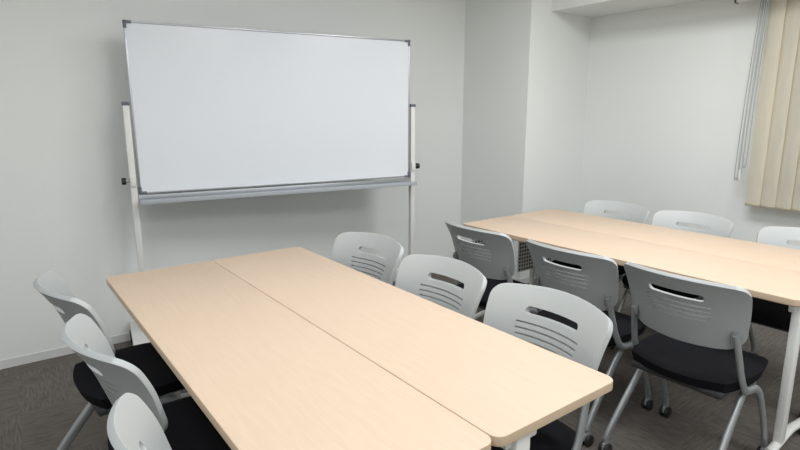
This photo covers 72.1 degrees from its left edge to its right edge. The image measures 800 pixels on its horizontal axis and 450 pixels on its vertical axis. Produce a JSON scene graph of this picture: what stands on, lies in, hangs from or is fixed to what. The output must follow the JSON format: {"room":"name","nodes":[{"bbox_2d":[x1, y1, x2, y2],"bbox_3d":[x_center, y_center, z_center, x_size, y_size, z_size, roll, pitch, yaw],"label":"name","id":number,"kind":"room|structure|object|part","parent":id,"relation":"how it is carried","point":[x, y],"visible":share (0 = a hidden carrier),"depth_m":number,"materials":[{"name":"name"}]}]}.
{"room":"meeting room","nodes":[
{"label":"meeting room","id":0,"kind":"room"},
{"bbox_2d":[0,0,465,360],"bbox_3d":[-1.055,-0.637,3.724,5.660,2.750,0.100,-9,14,-36],"label":"wall","id":1,"kind":"structure","parent":0,"point":[66,211],"depth_m":3.28,"materials":[{"name":"paint"}]},
{"bbox_2d":[0,275,396,369],"bbox_3d":[-1.324,0.642,3.711,4.705,0.050,0.006,-9,14,-36],"label":"baseboard","id":2,"kind":"structure","parent":1,"relation":"attached to","point":[16,361],"depth_m":3.17,"materials":[{"name":"white plastic"}]},
{"bbox_2d":[0,273,799,449],"bbox_3d":[0.540,1.087,1.917,5.460,0.100,5.200,-9,14,-36],"label":"floor","id":3,"kind":"structure","parent":0,"point":[40,401],"depth_m":2.65,"materials":[{"name":"carpet"}]},
{"bbox_2d":[33,271,184,449],"bbox_3d":[-1.018,0.573,2.092,0.539,0.835,0.466,-10,15,-41],"label":"chair","id":4,"kind":"object","parent":3,"relation":"on","point":[50,284],"visible":0.47,"depth_m":2.00,"materials":[{"name":"grey plastic"}]},
{"bbox_3d":[-1.154,0.325,1.917,0.174,0.279,0.466,-10,15,-41],"label":"backrest","id":5,"kind":"part","parent":4,"relation":"part of","materials":[{"name":"grey plastic"}]},
{"bbox_3d":[-1.216,0.732,2.211,0.341,0.352,0.028,-9,15,-38],"label":"leg","id":6,"kind":"part","parent":4,"relation":"part of","materials":[{"name":"silver metal"}]},
{"bbox_3d":[-0.990,0.555,2.115,0.450,0.051,0.432,-10,15,-41],"label":"seat","id":7,"kind":"part","parent":4,"relation":"part of","materials":[{"name":"black fabric"}]},
{"bbox_3d":[-0.955,0.790,1.927,0.028,0.352,0.341,11,16,44],"label":"leg","id":8,"kind":"part","parent":4,"relation":"part of","materials":[{"name":"silver metal"}]},
{"bbox_3d":[-0.774,0.767,2.076,0.227,0.334,0.022,-10,15,-41],"label":"leg","id":9,"kind":"part","parent":4,"relation":"part of","materials":[{"name":"silver metal"}]},
{"bbox_2d":[107,393,171,449],"bbox_3d":[-0.298,0.753,1.216,0.539,0.835,0.466,-11,16,-43],"label":"chair","id":10,"kind":"object","parent":3,"relation":"on","point":[131,425],"visible":1,"depth_m":1.11,"materials":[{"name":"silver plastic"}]},
{"bbox_2d":[60,313,230,449],"bbox_3d":[-0.661,0.661,1.663,0.539,0.835,0.466,-10,15,-41],"label":"chair","id":11,"kind":"object","parent":3,"relation":"on","point":[185,426],"visible":0.59,"depth_m":1.57,"materials":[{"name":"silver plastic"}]},
{"bbox_3d":[-0.796,0.413,1.488,0.174,0.279,0.466,-10,15,-41],"label":"backrest","id":12,"kind":"part","parent":11,"relation":"part of","materials":[{"name":"grey plastic"}]},
{"bbox_3d":[-0.632,0.643,1.686,0.450,0.051,0.432,-10,15,-41],"label":"seat","id":13,"kind":"part","parent":11,"relation":"part of","materials":[{"name":"black fabric"}]},
{"bbox_2d":[121,19,419,345],"bbox_3d":[-0.710,-0.259,3.540,1.996,1.883,0.440,-6,13,-28],"label":"whiteboard","id":14,"kind":"object","parent":3,"relation":"on","point":[212,107],"visible":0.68,"depth_m":3.36,"materials":[{"name":"white ceramic"}]},
{"bbox_3d":[-1.521,-0.245,3.085,0.073,0.060,0.050,-6,13,-28],"label":"knob","id":15,"kind":"part","parent":14,"relation":"part of","materials":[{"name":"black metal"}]},
{"bbox_3d":[-1.505,-0.001,3.150,0.038,1.375,0.042,-6,13,-28],"label":"post","id":16,"kind":"part","parent":14,"relation":"part of","materials":[{"name":"white metal"}]},
{"bbox_3d":[-0.710,-0.720,3.445,1.758,0.935,0.028,-6,13,-28],"label":"frame","id":17,"kind":"part","parent":14,"relation":"part of","materials":[{"name":"silver metal"}]},
{"bbox_2d":[139,178,416,204],"bbox_3d":[-0.683,-0.223,3.496,1.768,0.045,0.108,-6,13,-28],"label":"tray","id":18,"kind":"object","parent":14,"relation":"on","point":[339,186],"depth_m":3.42,"materials":[{"name":"grey metal"}]},
{"bbox_3d":[0.085,-0.175,3.999,0.038,1.375,0.042,-6,13,-28],"label":"post","id":19,"kind":"part","parent":14,"relation":"part of","materials":[{"name":"white metal"}]},
{"bbox_3d":[0.106,-0.424,3.954,0.073,0.060,0.050,-6,13,-28],"label":"knob","id":20,"kind":"part","parent":14,"relation":"part of","materials":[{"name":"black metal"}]},
{"bbox_2d":[106,261,490,449],"bbox_3d":[-0.518,0.690,1.811,0.449,0.720,1.810,-9,14,-36],"label":"folding table","id":21,"kind":"object","parent":3,"relation":"on","point":[264,376],"visible":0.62,"depth_m":1.44,"materials":[{"name":"laminate"}]},
{"bbox_2d":[331,232,403,284],"bbox_3d":[-0.273,0.490,2.497,0.539,0.835,0.466,-11,16,-42],"label":"chair","id":22,"kind":"object","parent":3,"relation":"on","point":[346,251],"visible":0.31,"depth_m":2.59,"materials":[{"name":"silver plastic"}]},
{"bbox_2d":[214,247,612,449],"bbox_3d":[-0.158,0.635,2.077,0.449,0.720,1.810,-9,14,-36],"label":"folding table","id":23,"kind":"object","parent":3,"relation":"on","point":[508,387],"visible":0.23,"depth_m":1.63,"materials":[{"name":"laminate"}]},
{"bbox_2d":[395,254,486,318],"bbox_3d":[0.022,0.576,2.080,0.539,0.835,0.466,-9,15,-37],"label":"chair","id":24,"kind":"object","parent":3,"relation":"on","point":[415,270],"visible":0.27,"depth_m":2.16,"materials":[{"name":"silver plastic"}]},
{"bbox_2d":[445,220,537,313],"bbox_3d":[0.531,0.383,3.018,0.539,0.835,0.466,-9,14,-36],"label":"chair","id":25,"kind":"object","parent":3,"relation":"on","point":[497,262],"visible":0.45,"depth_m":2.80,"materials":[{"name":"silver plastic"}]},
{"bbox_3d":[0.385,0.133,2.854,0.174,0.279,0.466,-9,14,-36],"label":"backrest","id":26,"kind":"part","parent":25,"relation":"part of","materials":[{"name":"grey plastic"}]},
{"bbox_3d":[0.561,0.366,3.038,0.450,0.051,0.432,-9,14,-36],"label":"seat","id":27,"kind":"part","parent":25,"relation":"part of","materials":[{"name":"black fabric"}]},
{"bbox_2d":[483,283,612,449],"bbox_3d":[0.319,0.654,1.701,0.539,0.835,0.466,-8,14,-35],"label":"chair","id":28,"kind":"object","parent":3,"relation":"on","point":[508,305],"visible":0.46,"depth_m":1.72,"materials":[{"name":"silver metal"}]},
{"bbox_3d":[0.288,0.645,1.676,0.450,0.051,0.432,-8,14,-35],"label":"seat","id":29,"kind":"part","parent":28,"relation":"part of","materials":[{"name":"black fabric"}]},
{"bbox_3d":[0.467,0.359,1.750,0.174,0.279,0.466,-8,14,-35],"label":"backrest","id":30,"kind":"part","parent":28,"relation":"part of","materials":[{"name":"grey plastic"}]},
{"bbox_2d":[526,239,653,446],"bbox_3d":[0.872,0.473,2.583,0.539,0.835,0.466,-9,14,-36],"label":"chair","id":31,"kind":"object","parent":3,"relation":"on","point":[597,283],"visible":0.69,"depth_m":2.37,"materials":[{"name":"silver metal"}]},
{"bbox_3d":[0.726,0.222,2.419,0.174,0.279,0.466,-9,14,-36],"label":"backrest","id":32,"kind":"part","parent":31,"relation":"part of","materials":[{"name":"grey plastic"}]},
{"bbox_3d":[0.902,0.455,2.603,0.450,0.051,0.432,-9,14,-36],"label":"seat","id":33,"kind":"part","parent":31,"relation":"part of","materials":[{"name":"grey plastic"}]},
{"bbox_3d":[0.916,0.690,2.413,0.341,0.352,0.028,-10,15,-39],"label":"leg","id":34,"kind":"part","parent":31,"relation":"part of","materials":[{"name":"silver metal"}]},
{"bbox_3d":[1.110,0.670,2.546,0.227,0.334,0.022,-9,14,-36],"label":"leg","id":35,"kind":"part","parent":31,"relation":"part of","materials":[{"name":"silver metal"}]},
{"bbox_2d":[553,200,649,295],"bbox_3d":[1.297,0.272,3.623,0.539,0.809,0.466,-9,14,-36],"label":"chair","id":36,"kind":"object","parent":3,"relation":"on","point":[640,214],"visible":0.24,"depth_m":3.66,"materials":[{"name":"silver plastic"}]},
{"bbox_3d":[1.266,0.252,3.595,0.450,0.051,0.432,-9,14,-36],"label":"seat","id":37,"kind":"part","parent":36,"relation":"part of","materials":[{"name":"black fabric"}]},
{"bbox_3d":[1.443,-0.010,3.677,0.174,0.279,0.466,-9,14,-36],"label":"backrest","id":38,"kind":"part","parent":36,"relation":"part of","materials":[{"name":"grey plastic"}]},
{"bbox_2d":[463,216,799,449],"bbox_3d":[1.106,0.460,2.929,0.450,0.720,1.810,-9,14,-36],"label":"folding table","id":39,"kind":"object","parent":3,"relation":"on","point":[765,282],"visible":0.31,"depth_m":2.50,"materials":[{"name":"laminate"}]},
{"bbox_3d":[0.596,0.187,3.565,0.390,0.340,0.011,-9,14,-36],"label":"perforated panel","id":40,"kind":"part","parent":39,"relation":"part of","materials":[{"name":"white paint"}]},
{"bbox_2d":[512,209,799,284],"bbox_3d":[1.466,0.406,3.195,0.450,0.720,1.810,-9,14,-36],"label":"folding table","id":41,"kind":"object","parent":3,"relation":"on","point":[771,255],"visible":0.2,"depth_m":3.09,"materials":[{"name":"laminate"}]},
{"bbox_3d":[0.955,0.133,3.830,0.390,0.340,0.011,-9,14,-36],"label":"perforated panel","id":42,"kind":"part","parent":41,"relation":"part of","materials":[{"name":"white paint"}]},
{"bbox_2d":[611,210,733,348],"bbox_3d":[1.595,0.352,3.236,0.539,0.809,0.466,-9,14,-36],"label":"chair","id":43,"kind":"object","parent":3,"relation":"on","point":[720,226],"visible":0.12,"depth_m":3.28,"materials":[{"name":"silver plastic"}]},
{"bbox_3d":[1.357,0.506,3.345,0.227,0.334,0.022,-9,14,-36],"label":"leg","id":44,"kind":"part","parent":43,"relation":"part of","materials":[{"name":"silver metal"}]},
{"bbox_3d":[1.564,0.331,3.208,0.450,0.051,0.432,-9,14,-36],"label":"seat","id":45,"kind":"part","parent":43,"relation":"part of","materials":[{"name":"black fabric"}]},
{"bbox_3d":[1.740,0.070,3.290,0.174,0.279,0.466,-9,14,-36],"label":"backrest","id":46,"kind":"part","parent":43,"relation":"part of","materials":[{"name":"grey plastic"}]},
{"bbox_2d":[598,262,767,449],"bbox_3d":[1.174,0.551,2.198,0.539,0.835,0.466,-9,14,-36],"label":"chair","id":47,"kind":"object","parent":3,"relation":"on","point":[697,344],"visible":0.99,"depth_m":2.05,"materials":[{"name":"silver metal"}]},
{"bbox_3d":[0.984,0.707,2.333,0.341,0.352,0.028,-8,14,-33],"label":"leg","id":48,"kind":"part","parent":47,"relation":"part of","materials":[{"name":"silver metal"}]},
{"bbox_3d":[1.166,0.684,2.481,0.227,0.334,0.022,-9,14,-36],"label":"leg","id":49,"kind":"part","parent":47,"relation":"part of","materials":[{"name":"silver metal"}]},
{"bbox_3d":[1.028,0.301,2.035,0.174,0.279,0.466,-9,14,-36],"label":"backrest","id":50,"kind":"part","parent":47,"relation":"part of","materials":[{"name":"grey plastic"}]},
{"bbox_3d":[1.204,0.534,2.219,0.450,0.051,0.432,-9,14,-36],"label":"seat","id":51,"kind":"part","parent":47,"relation":"part of","materials":[{"name":"black fabric"}]},
{"bbox_3d":[1.218,0.769,2.029,0.341,0.352,0.028,-10,15,-39],"label":"leg","id":52,"kind":"part","parent":47,"relation":"part of","materials":[{"name":"silver metal"}]},
{"bbox_3d":[1.412,0.749,2.161,0.227,0.334,0.022,-9,14,-36],"label":"leg","id":53,"kind":"part","parent":47,"relation":"part of","materials":[{"name":"silver metal"}]},
{"bbox_2d":[749,226,799,416],"bbox_3d":[1.950,0.449,2.774,0.539,0.805,0.466,-9,14,-36],"label":"chair","id":54,"kind":"object","parent":3,"relation":"on","point":[770,314],"visible":0.26,"depth_m":2.80,"materials":[{"name":"silver metal"}]},
{"bbox_3d":[1.905,0.567,3.013,0.341,0.352,0.028,-10,15,-39],"label":"leg","id":55,"kind":"part","parent":54,"relation":"part of","materials":[{"name":"silver metal"}]},
{"bbox_3d":[1.919,0.426,2.746,0.450,0.051,0.432,-9,14,-36],"label":"seat","id":56,"kind":"part","parent":54,"relation":"part of","materials":[{"name":"black fabric"}]},
{"bbox_3d":[2.095,0.169,2.829,0.174,0.279,0.466,-9,14,-36],"label":"backrest","id":57,"kind":"part","parent":54,"relation":"part of","materials":[{"name":"grey plastic"}]},
{"bbox_2d":[460,0,590,278],"bbox_3d":[1.069,-0.856,4.792,0.755,2.550,0.715,-9,14,-36],"label":"wall column","id":58,"kind":"structure","parent":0,"point":[526,62],"depth_m":4.50,"materials":[{"name":"paint"}]},
{"bbox_2d":[512,277,528,282],"bbox_3d":[1.069,0.370,5.036,0.758,0.050,0.716,-9,14,-36],"label":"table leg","id":59,"kind":"structure","parent":58,"relation":"attached to","point":[523,280],"depth_m":4.57,"materials":[{"name":"white plastic"}]},
{"bbox_2d":[552,0,703,17],"bbox_3d":[2.728,-1.513,2.609,0.520,0.385,4.485,-9,14,-36],"label":"beam","id":60,"kind":"structure","parent":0,"point":[586,8],"depth_m":4.11,"materials":[{"name":"paint"}]},
{"bbox_2d":[579,0,799,274],"bbox_3d":[2.760,-0.548,3.289,0.100,2.750,5.200,-9,14,-36],"label":"wall","id":61,"kind":"structure","parent":0,"point":[666,86],"depth_m":4.09,"materials":[{"name":"paint"}]},
{"bbox_2d":[734,0,799,211],"bbox_3d":[2.898,-0.645,2.825,0.054,1.358,2.324,-9,14,-36],"label":"vertical blind","id":62,"kind":"object","parent":61,"relation":"attached to","point":[774,170],"visible":1,"depth_m":3.49,"materials":[{"name":"beige fabric"}]},
{"bbox_3d":[2.287,-0.865,3.577,0.017,1.164,0.088,-9,14,-36],"label":"pull cord","id":63,"kind":"part","parent":62,"relation":"part of","materials":[{"name":"grey plastic"}]}
]}

